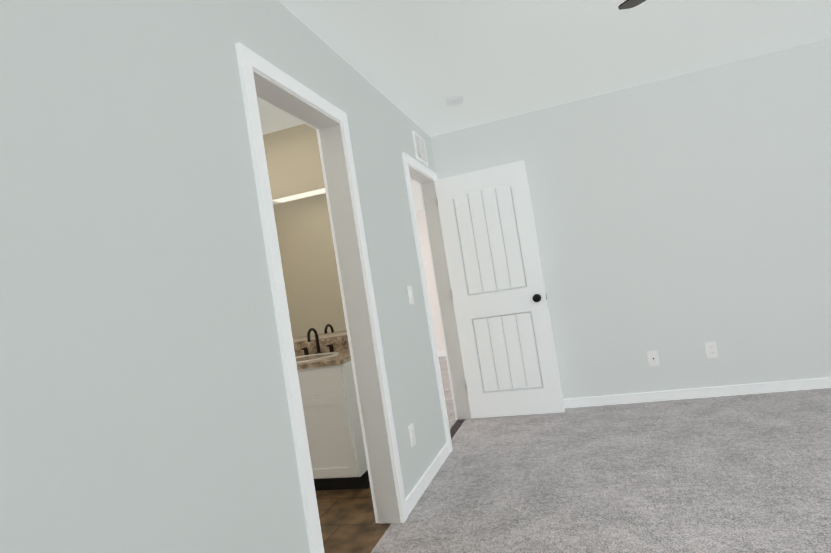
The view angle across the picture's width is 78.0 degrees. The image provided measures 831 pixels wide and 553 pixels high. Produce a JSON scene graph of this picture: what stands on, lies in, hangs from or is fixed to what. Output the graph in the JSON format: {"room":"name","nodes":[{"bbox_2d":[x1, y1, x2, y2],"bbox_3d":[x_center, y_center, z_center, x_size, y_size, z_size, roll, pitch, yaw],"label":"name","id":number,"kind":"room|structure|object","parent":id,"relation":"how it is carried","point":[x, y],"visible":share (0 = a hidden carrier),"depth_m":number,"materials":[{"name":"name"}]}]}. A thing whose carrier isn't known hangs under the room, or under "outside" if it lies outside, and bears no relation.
{"room":"empty bedroom","nodes":[
{"label":"empty bedroom","id":0,"kind":"room"},
{"bbox_2d":[0,0,446,552],"bbox_3d":[-0.421,0.039,2.271,0.120,2.440,4.830,-9,-2,17],"label":"wall","id":1,"kind":"structure","parent":0,"point":[144,406],"depth_m":1.32,"materials":[{"name":"white paint"}]},
{"bbox_2d":[235,42,407,552],"bbox_3d":[-0.404,0.209,2.238,0.154,2.097,0.894,-9,-2,17],"label":"door frame","id":2,"kind":"structure","parent":1,"relation":"attached to","point":[263,80],"depth_m":2.58,"materials":[{"name":"white wood"}]},
{"bbox_2d":[407,286,413,303],"bbox_3d":[-0.027,0.117,3.263,0.014,0.115,0.071,-9,-2,17],"label":"light switch","id":3,"kind":"object","parent":1,"relation":"attached to","point":[410,294],"visible":1,"depth_m":3.25,"materials":[{"name":"white plastic"}]},
{"bbox_2d":[408,423,415,446],"bbox_3d":[-0.018,0.895,2.895,0.007,0.115,0.071,-9,-2,17],"label":"electrical outlet","id":4,"kind":"object","parent":1,"relation":"attached to","point":[412,435],"visible":1,"depth_m":2.89,"materials":[{"name":"white plastic"}]},
{"bbox_2d":[412,131,427,164],"bbox_3d":[0.041,-1.015,4.070,0.016,0.210,0.300,-9,-2,17],"label":"air vent","id":5,"kind":"object","parent":1,"relation":"in","point":[420,148],"visible":1,"depth_m":4.04,"materials":[{"name":"white metal"}]},
{"bbox_2d":[405,442,449,514],"bbox_3d":[0.087,1.181,3.066,0.013,0.072,0.941,-9,-2,17],"label":"baseboard","id":6,"kind":"structure","parent":1,"relation":"attached to","point":[418,490],"depth_m":2.98,"materials":[{"name":"white wood"}]},
{"bbox_2d":[402,152,471,452],"bbox_3d":[0.140,0.174,3.990,0.154,2.097,0.894,-9,-2,17],"label":"door frame","id":7,"kind":"structure","parent":1,"relation":"attached to","point":[423,176],"depth_m":4.34,"materials":[{"name":"white wood"}]},
{"bbox_2d":[434,160,564,417],"bbox_3d":[0.662,0.128,4.180,0.767,2.013,0.179,-9,-2,17],"label":"hall door","id":8,"kind":"structure","parent":1,"relation":"in","point":[506,340],"depth_m":4.17,"materials":[{"name":"painted wood"},{"name":"black metal"}]},
{"bbox_2d":[263,123,346,341],"bbox_3d":[-2.389,0.402,4.266,4.880,2.440,0.120,-9,-2,17],"label":"wall","id":9,"kind":"structure","parent":0,"point":[293,161],"depth_m":3.71,"materials":[{"name":"beige paint"}]},
{"bbox_2d":[272,188,346,337],"bbox_3d":[-1.325,0.002,3.860,2.010,1.020,0.006,-9,-2,17],"label":"bathroom mirror","id":10,"kind":"object","parent":9,"relation":"attached to","point":[308,262],"depth_m":3.68,"materials":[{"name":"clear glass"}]},
{"bbox_2d":[293,336,348,355],"bbox_3d":[-1.242,0.586,3.836,2.030,0.100,0.020,-9,-2,17],"label":"backsplash","id":11,"kind":"structure","parent":9,"relation":"attached to","point":[329,344],"depth_m":3.63,"materials":[{"name":"brown stone"}]},
{"bbox_2d":[315,487,390,552],"bbox_3d":[-1.335,1.482,2.745,2.470,0.098,2.440,-9,-2,17],"label":"floor","id":12,"kind":"structure","parent":0,"point":[348,524],"depth_m":2.67,"materials":[{"name":"brown tile"}]},
{"bbox_2d":[297,360,369,489],"bbox_3d":[-1.255,1.051,3.550,2.030,0.770,0.592,-9,-2,17],"label":"bathroom vanity","id":13,"kind":"object","parent":12,"relation":"on","point":[331,415],"depth_m":3.06,"materials":[{"name":"white wood"}]},
{"bbox_2d":[295,348,350,367],"bbox_3d":[-1.312,0.652,3.579,2.030,0.037,0.555,-9,-2,17],"label":"countertop","id":14,"kind":"structure","parent":13,"relation":"on","point":[314,357],"depth_m":3.22,"materials":[{"name":"beige stone"}]},
{"bbox_2d":[416,210,444,351],"bbox_3d":[-0.938,0.308,8.945,5.120,2.440,0.120,-9,-2,17],"label":"wall","id":15,"kind":"structure","parent":0,"point":[430,281],"depth_m":8.50,"materials":[{"name":"white paint"}]},
{"bbox_2d":[438,351,445,356],"bbox_3d":[-0.775,1.479,8.848,4.880,0.072,0.013,-9,-2,17],"label":"baseboard","id":16,"kind":"structure","parent":15,"relation":"attached to","point":[439,353],"depth_m":8.46,"materials":[{"name":"white wood"}]},
{"bbox_2d":[257,0,830,210],"bbox_3d":[-0.201,-1.226,4.199,9.790,0.100,8.690,-9,-2,17],"label":"ceiling","id":17,"kind":"structure","parent":0,"point":[418,63],"depth_m":3.09,"materials":[{"name":"white paint"}]},
{"bbox_2d":[445,95,463,105],"bbox_3d":[0.279,-1.247,3.657,0.132,0.036,0.132,-9,-2,17],"label":"smoke detector","id":18,"kind":"object","parent":17,"relation":"attached to","point":[456,100],"visible":1,"depth_m":3.62,"materials":[{"name":"white plastic"}]},
{"bbox_2d":[618,0,645,9],"bbox_3d":[1.280,-1.315,1.721,1.257,0.318,1.267,-9,-2,17],"label":"ceiling fan","id":19,"kind":"object","parent":17,"relation":"hanging from","point":[627,4],"visible":1,"depth_m":2.28,"materials":[{"name":"brown metal"}]},
{"bbox_2d":[371,356,830,552],"bbox_3d":[0.190,1.282,4.128,9.790,0.100,8.690,-9,-2,17],"label":"floor carpet","id":20,"kind":"object","parent":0,"point":[748,473],"visible":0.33,"depth_m":2.63,"materials":[{"name":"grey carpet"}]},
{"bbox_2d":[430,38,830,398],"bbox_3d":[2.157,-0.315,3.931,3.870,2.440,0.120,-9,-2,17],"label":"wall","id":21,"kind":"structure","parent":0,"point":[680,221],"depth_m":3.90,"materials":[{"name":"white paint"}]},
{"bbox_2d":[647,351,658,365],"bbox_3d":[1.844,0.636,3.978,0.071,0.115,0.012,-9,-2,17],"label":"outlet","id":22,"kind":"object","parent":21,"relation":"attached to","point":[653,359],"visible":1,"depth_m":3.98,"materials":[{"name":"white plastic"}]},
{"bbox_2d":[705,342,717,357],"bbox_3d":[2.227,0.553,3.860,0.071,0.115,0.007,-9,-2,17],"label":"electrical outlet","id":23,"kind":"object","parent":21,"relation":"attached to","point":[711,350],"visible":1,"depth_m":3.86,"materials":[{"name":"white plastic"}]}
]}

